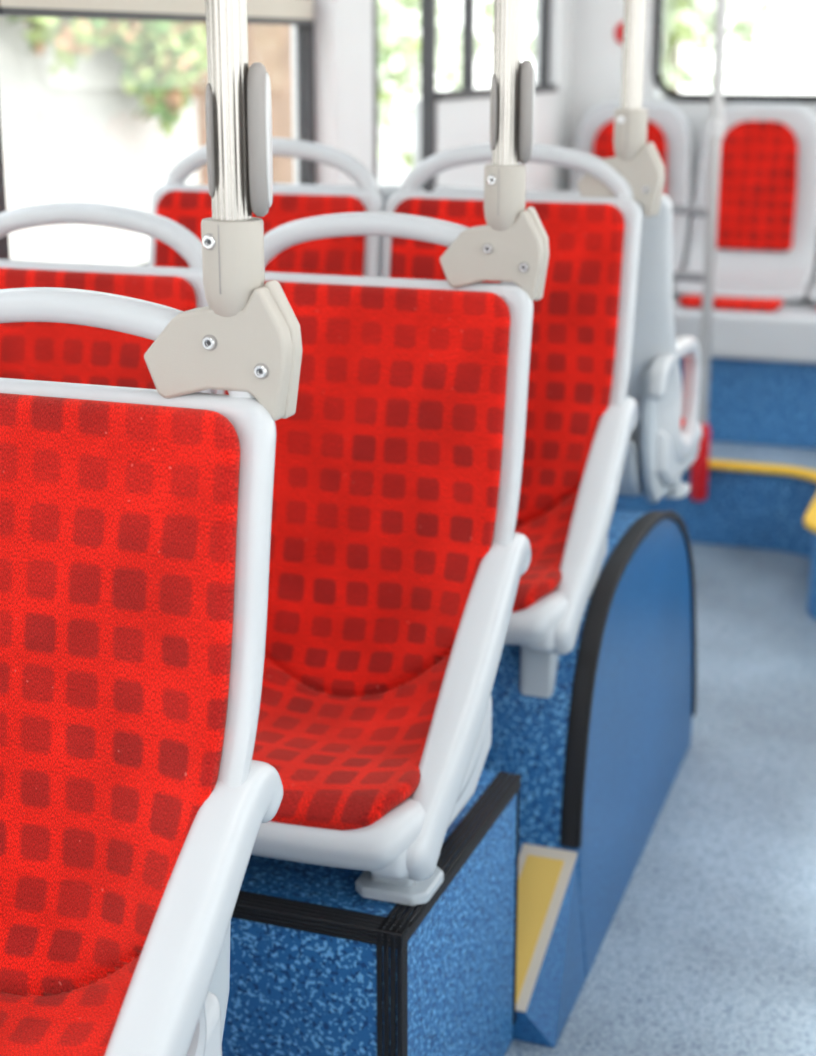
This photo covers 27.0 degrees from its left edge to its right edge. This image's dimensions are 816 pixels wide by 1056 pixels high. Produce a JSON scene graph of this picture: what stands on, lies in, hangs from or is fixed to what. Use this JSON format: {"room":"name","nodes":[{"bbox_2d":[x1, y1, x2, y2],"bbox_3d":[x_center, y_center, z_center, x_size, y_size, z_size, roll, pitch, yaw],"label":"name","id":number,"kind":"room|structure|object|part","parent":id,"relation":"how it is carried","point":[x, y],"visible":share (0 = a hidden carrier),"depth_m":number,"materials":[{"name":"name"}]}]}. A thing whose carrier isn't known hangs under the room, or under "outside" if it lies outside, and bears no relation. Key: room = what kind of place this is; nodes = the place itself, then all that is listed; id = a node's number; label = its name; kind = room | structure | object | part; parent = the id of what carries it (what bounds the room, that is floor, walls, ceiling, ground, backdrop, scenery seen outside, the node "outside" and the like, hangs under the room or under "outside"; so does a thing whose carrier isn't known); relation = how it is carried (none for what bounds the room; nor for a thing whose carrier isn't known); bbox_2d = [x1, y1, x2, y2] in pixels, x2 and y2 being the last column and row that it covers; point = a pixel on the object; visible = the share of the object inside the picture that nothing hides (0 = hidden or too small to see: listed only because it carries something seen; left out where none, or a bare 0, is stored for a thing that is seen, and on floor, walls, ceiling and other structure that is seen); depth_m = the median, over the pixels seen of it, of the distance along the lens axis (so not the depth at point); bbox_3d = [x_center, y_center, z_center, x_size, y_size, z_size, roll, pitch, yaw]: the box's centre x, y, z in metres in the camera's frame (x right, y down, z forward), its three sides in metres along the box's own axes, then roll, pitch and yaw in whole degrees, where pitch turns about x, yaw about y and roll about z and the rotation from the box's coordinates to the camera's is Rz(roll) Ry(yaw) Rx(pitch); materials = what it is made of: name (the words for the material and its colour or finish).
{"room":"vehicle interior","nodes":[
{"label":"vehicle interior","id":0,"kind":"room"},
{"bbox_2d":[0,7,314,24],"bbox_3d":[-0.441,-0.965,3.215,0.044,0.012,1.230,6,17,20],"label":"seal","id":1,"kind":"object","parent":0,"point":[4,11],"depth_m":3.00,"materials":[{"name":"black rubber"}]},
{"bbox_2d":[413,90,567,191],"bbox_3d":[-0.767,-0.348,2.495,0.070,2.280,7.350,6,17,20],"label":"wall","id":2,"kind":"structure","parent":0,"point":[459,122],"depth_m":4.91,"materials":[{"name":"laminate"}]},
{"bbox_2d":[0,111,9,259],"bbox_3d":[-0.666,-0.802,2.650,0.030,0.890,0.030,6,17,20],"label":"frame","id":3,"kind":"object","parent":2,"relation":"attached to","point":[4,241],"visible":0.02,"depth_m":2.73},
{"bbox_2d":[133,262,147,265],"bbox_3d":[-0.433,-0.518,3.338,0.060,0.030,1.290,6,17,20],"label":"frame","id":4,"kind":"object","parent":2,"relation":"attached to","point":[146,263],"visible":0.02,"depth_m":3.21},
{"bbox_2d":[0,0,313,19],"bbox_3d":[-0.442,-0.993,3.208,0.042,0.045,1.230,6,17,20],"label":"transom","id":5,"kind":"object","parent":2,"relation":"attached to","point":[289,9],"visible":0.71,"depth_m":3.15,"materials":[{"name":"beige metal"}]},
{"bbox_2d":[296,0,315,184],"bbox_3d":[-0.229,-1.122,3.788,0.030,0.890,0.030,6,17,20],"label":"frame","id":6,"kind":"object","parent":2,"relation":"attached to","point":[309,124],"visible":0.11,"depth_m":3.82,"materials":[{"name":"black metal"}]},
{"bbox_2d":[291,0,373,184],"bbox_3d":[-0.173,-1.155,3.906,0.110,0.950,0.240,6,17,20],"label":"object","id":7,"kind":"structure","parent":2,"relation":"attached to","point":[343,29],"depth_m":3.87,"materials":[{"name":"laminate"}]},
{"bbox_2d":[373,0,377,181],"bbox_3d":[-0.097,-0.725,4.220,0.033,1.948,0.050,6,17,20],"label":"stile","id":8,"kind":"object","parent":2,"relation":"attached to","point":[375,2],"visible":0.02,"depth_m":4.12,"materials":[{"name":"metal"}]},
{"bbox_2d":[420,0,420,91],"bbox_3d":[0.051,-1.466,4.476,0.030,0.616,0.022,6,17,20],"label":"frame","id":9,"kind":"object","parent":2,"relation":"attached to","point":[420,0],"visible":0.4,"depth_m":4.52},
{"bbox_2d":[421,0,435,191],"bbox_3d":[0.055,-0.836,4.614,0.033,1.948,0.025,6,17,20],"label":"stile","id":10,"kind":"object","parent":2,"relation":"attached to","point":[428,7],"visible":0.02,"depth_m":4.51,"materials":[{"name":"black metal"}]},
{"bbox_2d":[462,0,474,88],"bbox_3d":[0.172,-1.554,4.791,0.030,0.616,0.022,6,17,20],"label":"mullion","id":11,"kind":"object","parent":2,"relation":"attached to","point":[468,6],"visible":1,"depth_m":4.83,"materials":[{"name":"metal"}]},
{"bbox_2d":[420,84,557,100],"bbox_3d":[0.262,-1.302,5.071,0.060,0.022,1.160,6,17,20],"label":"frame","id":12,"kind":"object","parent":2,"relation":"attached to","point":[539,88],"visible":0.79,"depth_m":4.79,"materials":[{"name":"metal"}]},
{"bbox_2d":[538,0,550,83],"bbox_3d":[0.446,-1.755,5.503,0.030,0.616,0.022,6,17,20],"label":"frame","id":13,"kind":"object","parent":2,"relation":"attached to","point":[544,24],"visible":1,"depth_m":5.54,"materials":[{"name":"black metal"}]},
{"bbox_2d":[534,0,572,90],"bbox_3d":[0.483,-1.779,5.588,0.080,0.660,0.170,6,17,20],"label":"pillar","id":14,"kind":"structure","parent":2,"relation":"attached to","point":[561,12],"depth_m":5.58,"materials":[{"name":"laminate"}]},
{"bbox_2d":[505,542,815,1055],"bbox_3d":[0.345,0.832,2.400,2.300,0.060,7.350,6,17,20],"label":"floor","id":15,"kind":"structure","parent":0,"point":[708,948],"depth_m":3.07,"materials":[{"name":"grey plastic"}]},
{"bbox_2d":[222,770,520,1055],"bbox_3d":[-0.357,0.568,2.405,0.925,0.418,0.485,6,17,20],"label":"podium","id":16,"kind":"object","parent":15,"relation":"on","point":[319,967],"visible":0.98,"depth_m":2.07,"materials":[{"name":"blue plastic"}]},
{"bbox_2d":[0,202,214,393],"bbox_3d":[-0.545,-0.027,2.308,0.448,0.782,0.509,6,17,20],"label":"passenger seat","id":17,"kind":"object","parent":16,"relation":"on","point":[42,351],"visible":0.13,"depth_m":2.40,"materials":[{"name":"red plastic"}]},
{"bbox_3d":[-0.464,-0.394,2.433,0.411,0.143,0.042,6,17,20],"label":"grab handle","id":18,"kind":"part","parent":17,"relation":"part of","materials":[{"name":"grey plastic"}]},
{"bbox_3d":[-0.440,0.446,2.136,0.925,0.004,0.004,6,17,20],"label":"trim","id":19,"kind":"part","parent":16,"relation":"part of","materials":[{"name":"rubber"}]},
{"bbox_3d":[-0.440,0.436,2.134,0.925,0.004,0.004,6,17,20],"label":"trim","id":20,"kind":"part","parent":16,"relation":"part of","materials":[{"name":"rubber"}]},
{"bbox_3d":[-0.440,0.441,2.135,0.925,0.004,0.004,6,17,20],"label":"trim","id":21,"kind":"part","parent":16,"relation":"part of","materials":[{"name":"rubber"}]},
{"bbox_3d":[-0.440,0.431,2.132,0.925,0.004,0.004,6,17,20],"label":"trim","id":22,"kind":"part","parent":16,"relation":"part of","materials":[{"name":"rubber"}]},
{"bbox_3d":[-0.439,0.430,2.134,0.925,0.005,0.007,6,17,20],"label":"trim","id":23,"kind":"part","parent":16,"relation":"part of","materials":[{"name":"rubber"}]},
{"bbox_3d":[-0.436,0.428,2.142,0.925,0.005,0.007,6,17,20],"label":"trim","id":24,"kind":"part","parent":16,"relation":"part of","materials":[{"name":"rubber"}]},
{"bbox_3d":[-0.433,0.426,2.150,0.925,0.005,0.007,6,17,20],"label":"trim","id":25,"kind":"part","parent":16,"relation":"part of","materials":[{"name":"rubber"}]},
{"bbox_3d":[-0.430,0.424,2.157,0.925,0.005,0.007,6,17,20],"label":"trim","id":26,"kind":"part","parent":16,"relation":"part of","materials":[{"name":"rubber"}]},
{"bbox_2d":[215,212,532,905],"bbox_3d":[-0.113,0.016,2.154,0.466,0.782,0.509,6,17,20],"label":"passenger seat","id":27,"kind":"object","parent":16,"relation":"on","point":[398,559],"visible":0.62,"depth_m":2.24,"materials":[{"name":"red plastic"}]},
{"bbox_3d":[-0.041,-0.351,2.282,0.411,0.143,0.042,6,17,20],"label":"grab handle","id":28,"kind":"part","parent":27,"relation":"part of","materials":[{"name":"grey plastic"}]},
{"bbox_3d":[-0.012,0.403,2.078,0.056,0.060,0.050,6,17,20],"label":"leg","id":29,"kind":"part","parent":27,"relation":"part of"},
{"bbox_3d":[0.074,0.209,2.123,0.058,0.330,0.431,6,17,20],"label":"armrest","id":30,"kind":"part","parent":27,"relation":"part of","materials":[{"name":"grey plastic"}]},
{"bbox_2d":[440,0,548,300],"bbox_3d":[0.113,-0.837,2.083,0.140,1.112,0.072,6,17,20],"label":"pole","id":31,"kind":"object","parent":27,"relation":"attached to","point":[513,245],"visible":1,"depth_m":2.17,"materials":[{"name":"metal"}]},
{"bbox_3d":[-0.034,0.582,2.018,0.007,0.228,0.004,6,17,20],"label":"corner trim","id":32,"kind":"part","parent":16,"relation":"part of","materials":[{"name":"rubber"}]},
{"bbox_3d":[-0.025,0.582,2.015,0.007,0.228,0.004,6,17,20],"label":"corner trim","id":33,"kind":"part","parent":16,"relation":"part of","materials":[{"name":"rubber"}]},
{"bbox_3d":[-0.018,0.583,2.013,0.007,0.228,0.004,6,17,20],"label":"corner trim","id":34,"kind":"part","parent":16,"relation":"part of","materials":[{"name":"rubber"}]},
{"bbox_3d":[-0.010,0.584,2.010,0.007,0.228,0.004,6,17,20],"label":"corner trim","id":35,"kind":"part","parent":16,"relation":"part of","materials":[{"name":"rubber"}]},
{"bbox_3d":[-0.007,0.672,2.041,0.006,0.415,0.004,6,17,20],"label":"corner trim","id":36,"kind":"part","parent":16,"relation":"part of","materials":[{"name":"rubber"}]},
{"bbox_3d":[-0.005,0.671,2.045,0.006,0.415,0.004,6,17,20],"label":"corner trim","id":37,"kind":"part","parent":16,"relation":"part of","materials":[{"name":"rubber"}]},
{"bbox_3d":[-0.004,0.670,2.050,0.006,0.415,0.004,6,17,20],"label":"corner trim","id":38,"kind":"part","parent":16,"relation":"part of","materials":[{"name":"rubber"}]},
{"bbox_3d":[0.050,0.410,2.204,0.007,0.005,0.483,6,17,20],"label":"trim","id":39,"kind":"part","parent":16,"relation":"part of","materials":[{"name":"rubber"}]},
{"bbox_3d":[0.058,0.411,2.201,0.007,0.005,0.483,6,17,20],"label":"trim","id":40,"kind":"part","parent":16,"relation":"part of","materials":[{"name":"rubber"}]},
{"bbox_3d":[0.066,0.412,2.199,0.007,0.005,0.483,6,17,20],"label":"trim","id":41,"kind":"part","parent":16,"relation":"part of","materials":[{"name":"rubber"}]},
{"bbox_3d":[0.074,0.413,2.196,0.007,0.005,0.483,6,17,20],"label":"trim","id":42,"kind":"part","parent":16,"relation":"part of","materials":[{"name":"rubber"}]},
{"bbox_3d":[0.075,0.428,2.201,0.005,0.004,0.480,6,17,20],"label":"trim","id":43,"kind":"part","parent":16,"relation":"part of","materials":[{"name":"rubber"}]},
{"bbox_3d":[0.075,0.423,2.200,0.005,0.004,0.480,6,17,20],"label":"trim","id":44,"kind":"part","parent":16,"relation":"part of","materials":[{"name":"rubber"}]},
{"bbox_3d":[0.075,0.418,2.198,0.005,0.004,0.480,6,17,20],"label":"trim","id":45,"kind":"part","parent":16,"relation":"part of","materials":[{"name":"rubber"}]},
{"bbox_3d":[0.075,0.413,2.197,0.005,0.004,0.480,6,17,20],"label":"trim","id":46,"kind":"part","parent":16,"relation":"part of","materials":[{"name":"rubber"}]},
{"bbox_3d":[0.157,0.544,2.467,0.004,0.398,0.004,6,17,20],"label":"trim","id":47,"kind":"part","parent":16,"relation":"part of","materials":[{"name":"rubber"}]},
{"bbox_2d":[430,921,514,1055],"bbox_3d":[-0.751,0.972,1.418,0.920,0.199,2.746,6,17,20],"label":"platform","id":48,"kind":"object","parent":15,"relation":"on","point":[482,1025],"visible":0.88,"depth_m":2.38,"materials":[{"name":"blue plastic"}]},
{"bbox_2d":[513,843,585,1047],"bbox_3d":[-0.210,0.591,2.736,0.984,0.220,0.205,6,17,20],"label":"step","id":49,"kind":"structure","parent":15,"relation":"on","point":[550,964],"depth_m":2.58,"materials":[{"name":"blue plastic"}]},
{"bbox_2d":[482,510,696,977],"bbox_3d":[-0.002,0.238,3.229,0.979,0.632,1.020,6,17,20],"label":"wheel arch","id":50,"kind":"object","parent":15,"relation":"on","point":[598,760],"visible":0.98,"depth_m":2.81,"materials":[{"name":"blue plastic"}]},
{"bbox_2d":[148,137,383,276],"bbox_3d":[-0.326,-0.221,2.889,0.448,0.842,0.509,6,17,20],"label":"passenger seat","id":51,"kind":"object","parent":50,"relation":"on","point":[186,205],"visible":0.12,"depth_m":2.96,"materials":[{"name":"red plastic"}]},
{"bbox_3d":[-0.244,-0.617,3.005,0.411,0.143,0.042,6,17,20],"label":"grab handle","id":52,"kind":"part","parent":51,"relation":"part of","materials":[{"name":"grey plastic"}]},
{"bbox_2d":[273,183,424,276],"bbox_3d":[-0.100,-0.399,3.454,0.448,0.627,0.496,6,17,20],"label":"partition","id":53,"kind":"object","parent":50,"relation":"on","point":[385,191],"visible":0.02,"depth_m":3.13,"materials":[{"name":"grey plastic"}]},
{"bbox_2d":[381,143,641,697],"bbox_3d":[0.107,-0.178,2.735,0.466,0.842,0.509,6,17,20],"label":"passenger seat","id":54,"kind":"object","parent":50,"relation":"on","point":[580,417],"visible":0.41,"depth_m":2.79,"materials":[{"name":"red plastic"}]},
{"bbox_3d":[0.179,-0.575,2.854,0.411,0.143,0.042,6,17,20],"label":"grab handle","id":55,"kind":"part","parent":54,"relation":"part of","materials":[{"name":"grey plastic"}]},
{"bbox_3d":[0.207,0.213,2.660,0.056,0.130,0.050,6,17,20],"label":"leg","id":56,"kind":"part","parent":54,"relation":"part of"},
{"bbox_3d":[0.294,-0.014,2.695,0.058,0.330,0.431,6,17,20],"label":"armrest","id":57,"kind":"part","parent":54,"relation":"part of","materials":[{"name":"grey plastic"}]},
{"bbox_2d":[577,0,664,216],"bbox_3d":[0.351,-1.030,2.677,0.140,1.062,0.068,6,17,20],"label":"pole","id":58,"kind":"object","parent":54,"relation":"attached to","point":[640,164],"visible":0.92,"depth_m":2.76,"materials":[{"name":"metal"}]},
{"bbox_2d":[432,186,702,502],"bbox_3d":[0.324,-0.357,3.303,0.448,0.627,0.496,6,17,20],"label":"passenger seat","id":59,"kind":"object","parent":50,"relation":"on","point":[664,441],"visible":0.27,"depth_m":3.13,"materials":[{"name":"grey plastic"}]},
{"bbox_3d":[0.508,-0.234,3.242,0.034,0.247,0.366,6,17,20],"label":"armrest","id":60,"kind":"part","parent":59,"relation":"part of","materials":[{"name":"grey plastic"}]},
{"bbox_3d":[0.522,-0.108,3.435,0.056,0.060,0.050,6,17,20],"label":"leg","id":61,"kind":"part","parent":59,"relation":"part of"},
{"bbox_3d":[0.421,0.251,3.070,0.030,0.566,1.014,6,17,19],"label":"trim","id":62,"kind":"part","parent":50,"relation":"part of","materials":[{"name":"rubber"}]},
{"bbox_2d":[614,441,815,619],"bbox_3d":[1.352,-0.059,4.979,2.294,0.258,1.535,6,17,20],"label":"platform","id":63,"kind":"object","parent":15,"relation":"on","point":[759,496],"visible":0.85,"depth_m":5.01,"materials":[{"name":"blue plastic"}]},
{"bbox_2d":[570,102,815,448],"bbox_3d":[1.493,-0.762,5.175,2.294,1.003,0.567,6,17,20],"label":"seat","id":64,"kind":"object","parent":63,"relation":"on","point":[762,387],"visible":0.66,"depth_m":5.40,"materials":[{"name":"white plastic"}]},
{"bbox_2d":[679,294,783,311],"bbox_3d":[0.986,-0.689,5.195,0.310,0.033,0.107,6,17,20],"label":"cushion","id":65,"kind":"object","parent":64,"relation":"on","point":[686,301],"depth_m":5.15,"materials":[{"name":"red fabric"}]},
{"bbox_2d":[672,0,727,500],"bbox_3d":[0.582,-1.124,4.870,0.687,2.068,0.102,8,18,28],"label":"stanchion","id":66,"kind":"object","parent":63,"relation":"on","point":[699,475],"visible":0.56,"depth_m":4.78,"materials":[{"name":"grey metal"}]},
{"bbox_3d":[0.712,-0.711,4.893,0.344,0.069,0.079,12,20,37],"label":"rail","id":67,"kind":"part","parent":66,"relation":"part of","materials":[{"name":"grey metal"}]},
{"bbox_3d":[0.712,-0.913,4.836,0.344,0.049,0.079,12,20,37],"label":"rail","id":68,"kind":"part","parent":66,"relation":"part of","materials":[{"name":"grey metal"}]},
{"bbox_3d":[-0.636,0.773,1.678,0.925,0.418,0.485,6,17,20],"label":"podium","id":69,"kind":"object","parent":15,"relation":"on","visible":0},
{"bbox_2d":[0,287,282,1055],"bbox_3d":[-0.391,0.219,1.432,0.466,0.782,0.509,6,17,20],"label":"passenger seat","id":70,"kind":"object","parent":69,"relation":"on","point":[135,523],"visible":1,"depth_m":1.51,"materials":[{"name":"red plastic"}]},
{"bbox_3d":[-0.318,-0.148,1.559,0.411,0.143,0.042,6,17,20],"label":"grab handle","id":71,"kind":"part","parent":70,"relation":"part of","materials":[{"name":"grey plastic"}]},
{"bbox_3d":[-0.204,0.412,1.400,0.058,0.330,0.431,6,17,20],"label":"armrest","id":72,"kind":"part","parent":70,"relation":"part of","materials":[{"name":"grey plastic"}]},
{"bbox_2d":[144,0,302,420],"bbox_3d":[-0.163,-0.636,1.365,0.140,1.110,0.072,6,17,20],"label":"pole","id":73,"kind":"object","parent":70,"relation":"attached to","point":[247,338],"visible":1,"depth_m":1.45,"materials":[{"name":"metal"}]},
{"bbox_2d":[566,96,815,292],"bbox_3d":[1.634,-1.180,5.453,2.300,2.280,0.080,6,17,20],"label":"wall","id":74,"kind":"structure","parent":0,"point":[696,114],"depth_m":5.66,"materials":[{"name":"plastic"}]},
{"bbox_2d":[568,0,663,96],"bbox_3d":[0.692,-1.911,5.598,0.300,0.950,0.100,6,17,20],"label":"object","id":75,"kind":"object","parent":74,"relation":"attached to","point":[596,51],"depth_m":5.67,"materials":[{"name":"laminate"}]},
{"bbox_3d":[0.721,-1.637,5.620,0.076,0.076,0.020,6,17,20],"label":"stop button","id":76,"kind":"part","parent":75,"relation":"part of","materials":[{"name":"red plastic"}]},
{"bbox_2d":[652,0,815,102],"bbox_3d":[1.618,-1.693,5.266,1.728,0.738,0.024,6,17,20],"label":"seal","id":77,"kind":"object","parent":74,"relation":"attached to","point":[658,7],"visible":1,"depth_m":5.57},
{"label":"outside","id":78,"kind":"structure","parent":0,"visible":0},
{"bbox_2d":[378,104,412,184],"bbox_3d":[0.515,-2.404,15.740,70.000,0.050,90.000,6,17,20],"label":"ground","id":79,"kind":"structure","parent":78,"point":[394,173],"depth_m":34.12,"materials":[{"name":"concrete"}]},
{"bbox_2d":[0,16,197,265],"bbox_3d":[-3.884,-0.718,2.813,0.300,3.700,14.750,6,17,20],"label":"sky","id":80,"kind":"structure","parent":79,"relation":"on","point":[67,136],"depth_m":8.39,"materials":[{"name":"white"}]},
{"bbox_2d":[7,16,207,138],"bbox_3d":[-1.454,-1.985,8.157,0.404,3.417,3.402,6,17,20],"label":"tree","id":81,"kind":"object","parent":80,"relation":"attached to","point":[175,51],"visible":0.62,"depth_m":8.42,"materials":[{"name":"green plant"}]},
{"bbox_2d":[195,22,293,184],"bbox_3d":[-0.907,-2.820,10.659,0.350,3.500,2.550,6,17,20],"label":"building","id":82,"kind":"structure","parent":79,"relation":"on","point":[268,45],"depth_m":10.43,"materials":[{"name":"beige"}]},
{"bbox_2d":[378,0,443,72],"bbox_3d":[-2.202,-5.422,17.581,5.199,4.765,4.651,15,21,42],"label":"tree","id":83,"kind":"object","parent":79,"relation":"on","point":[403,17],"visible":0.02,"depth_m":16.93,"materials":[{"name":"green plant"}]},
{"bbox_2d":[378,0,493,169],"bbox_3d":[-0.855,-7.304,22.687,4.613,5.626,5.558,6,17,20],"label":"tree","id":84,"kind":"object","parent":79,"relation":"on","point":[409,60],"visible":0.21,"depth_m":21.74,"materials":[{"name":"green plant"}]},
{"bbox_2d":[477,0,785,95],"bbox_3d":[3.472,-7.175,20.749,5.590,6.424,5.794,6,17,20],"label":"tree","id":85,"kind":"object","parent":79,"relation":"on","point":[681,17],"visible":0.23,"depth_m":20.05,"materials":[{"name":"green plant"}]}
]}

